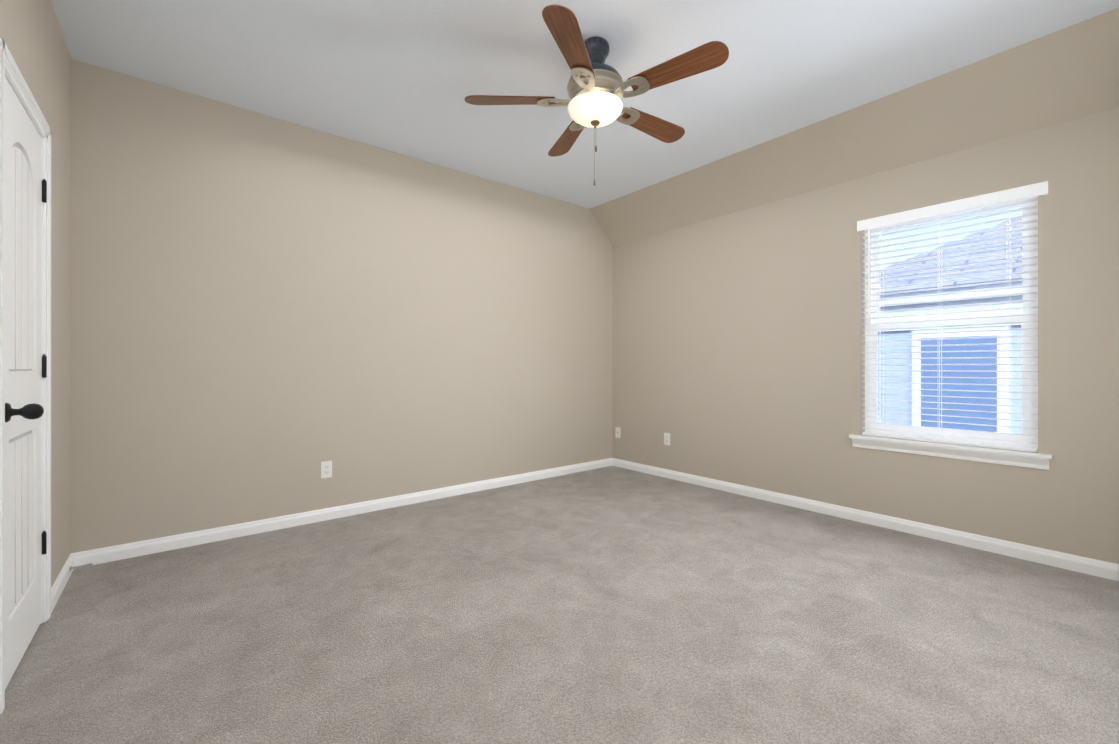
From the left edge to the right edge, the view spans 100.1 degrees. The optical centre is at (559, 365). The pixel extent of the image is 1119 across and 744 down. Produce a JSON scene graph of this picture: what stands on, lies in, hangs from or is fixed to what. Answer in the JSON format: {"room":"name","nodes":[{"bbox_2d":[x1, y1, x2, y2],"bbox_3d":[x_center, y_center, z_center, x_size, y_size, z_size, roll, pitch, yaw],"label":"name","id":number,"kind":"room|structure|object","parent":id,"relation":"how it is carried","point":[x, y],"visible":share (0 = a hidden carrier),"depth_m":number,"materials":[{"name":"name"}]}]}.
{"room":"empty bedroom","nodes":[
{"label":"empty bedroom","id":0,"kind":"room"},
{"bbox_2d":[0,0,70,587],"bbox_3d":[-1.344,-0.279,0.816,0.180,2.715,4.190,0,0,-39],"label":"wall","id":1,"kind":"structure","parent":0,"point":[31,35],"depth_m":2.20,"materials":[{"name":"paint"}]},
{"bbox_2d":[0,38,50,712],"bbox_3d":[-2.029,0.031,1.683,0.177,2.099,0.735,0,0,-39],"label":"door frame","id":2,"kind":"structure","parent":1,"relation":"attached to","point":[10,71],"depth_m":1.84,"materials":[{"name":"white wood"}]},
{"bbox_2d":[5,77,46,688],"bbox_3d":[-1.957,0.058,1.746,0.121,2.020,0.610,0,0,-39],"label":"door","id":3,"kind":"structure","parent":1,"relation":"in","point":[25,359],"depth_m":1.73,"materials":[{"name":"white wood"}]},
{"bbox_2d":[51,552,79,612],"bbox_3d":[-2.391,1.038,2.247,0.015,0.084,0.600,0,0,-39],"label":"baseboard","id":4,"kind":"structure","parent":1,"relation":"attached to","point":[73,560],"depth_m":2.28,"materials":[{"name":"white wood"}]},
{"bbox_2d":[70,563,92,569],"bbox_3d":[-2.469,1.035,2.421,0.082,0.022,0.021,0,0,-39],"label":"door stop","id":5,"kind":"object","parent":4,"relation":"attached to","point":[84,565],"visible":1,"depth_m":2.42,"materials":[{"name":"silver metal"}]},
{"bbox_2d":[71,59,611,552],"bbox_3d":[-1.064,-0.277,3.854,4.420,2.715,0.160,0,0,-39],"label":"wall","id":6,"kind":"structure","parent":0,"point":[269,315],"depth_m":3.16,"materials":[{"name":"paint"}]},
{"bbox_2d":[321,461,331,478],"bbox_3d":[-1.630,0.727,3.282,0.070,0.115,0.008,0,0,-39],"label":"electrical outlet","id":7,"kind":"object","parent":6,"relation":"attached to","point":[326,469],"visible":1,"depth_m":3.28,"materials":[{"name":"white plastic"}]},
{"bbox_2d":[80,458,611,566],"bbox_3d":[-1.019,1.039,3.780,4.080,0.084,0.018,0,0,-39],"label":"baseboard","id":8,"kind":"structure","parent":6,"relation":"attached to","point":[151,546],"depth_m":3.19,"materials":[{"name":"white wood"}]},
{"bbox_2d":[0,466,1118,743],"bbox_3d":[0.313,1.140,2.170,4.420,0.120,4.510,0,0,-39],"label":"floor","id":9,"kind":"structure","parent":0,"point":[610,604],"depth_m":1.88,"materials":[{"name":"carpet"}]},
{"bbox_2d":[51,0,1118,208],"bbox_3d":[0.313,-1.695,2.171,4.420,0.120,4.510,0,0,-39],"label":"ceiling","id":10,"kind":"structure","parent":0,"point":[405,77],"depth_m":2.52,"materials":[{"name":"white paint"}]},
{"bbox_2d":[465,4,728,185],"bbox_3d":[0.225,-1.276,2.416,1.234,0.719,1.270,0,0,-39],"label":"ceiling fan","id":11,"kind":"object","parent":10,"relation":"hanging from","point":[596,86],"visible":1,"depth_m":2.28,"materials":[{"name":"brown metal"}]},
{"bbox_2d":[590,8,1118,563],"bbox_3d":[1.832,-0.277,3.412,0.495,2.715,4.190,0,0,-39],"label":"wall","id":12,"kind":"structure","parent":0,"point":[738,322],"depth_m":3.25,"materials":[{"name":"paint"}]},
{"bbox_2d":[615,427,619,437],"bbox_3d":[0.625,0.716,5.021,0.008,0.115,0.070,0,0,-39],"label":"outlet","id":13,"kind":"object","parent":12,"relation":"attached to","point":[617,432],"visible":1,"depth_m":5.02,"materials":[{"name":"white plastic"}]},
{"bbox_2d":[664,433,669,444],"bbox_3d":[1.036,0.706,4.518,0.008,0.115,0.070,0,0,-39],"label":"electrical outlet","id":14,"kind":"object","parent":12,"relation":"attached to","point":[666,438],"visible":1,"depth_m":4.51,"materials":[{"name":"white plastic"}]},
{"bbox_2d":[612,458,1118,580],"bbox_3d":[1.897,1.038,3.463,0.018,0.084,4.195,0,0,-39],"label":"baseboard","id":15,"kind":"structure","parent":12,"relation":"attached to","point":[1090,566],"depth_m":3.01,"materials":[{"name":"white wood"}]},
{"bbox_2d":[849,434,1052,469],"bbox_3d":[2.372,0.522,2.924,0.127,0.085,0.980,0,0,-39],"label":"window sill","id":16,"kind":"structure","parent":12,"relation":"attached to","point":[1028,459],"depth_m":2.82,"materials":[{"name":"white wood"}]},
{"bbox_2d":[865,196,1037,447],"bbox_3d":[2.446,-0.257,2.985,0.065,1.478,0.864,0,0,-39],"label":"window","id":17,"kind":"structure","parent":12,"relation":"in","point":[1028,410],"depth_m":2.86,"materials":[{"name":"white plastic"}]},
{"bbox_2d":[857,181,1047,451],"bbox_3d":[2.384,-0.260,2.917,0.093,1.477,0.916,0,0,-39],"label":"window blinds","id":18,"kind":"object","parent":17,"relation":"attached to","point":[1015,194],"visible":0.94,"depth_m":2.88,"materials":[{"name":"white plastic"}]},
{"label":"outside","id":19,"kind":"structure","parent":0,"visible":0},
{"bbox_2d":[878,218,1022,433],"bbox_3d":[9.308,0.697,4.769,7.300,7.168,10.230,0,0,-39],"label":"neighboring house","id":20,"kind":"structure","parent":19,"point":[958,367],"depth_m":5.27,"materials":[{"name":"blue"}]}
]}

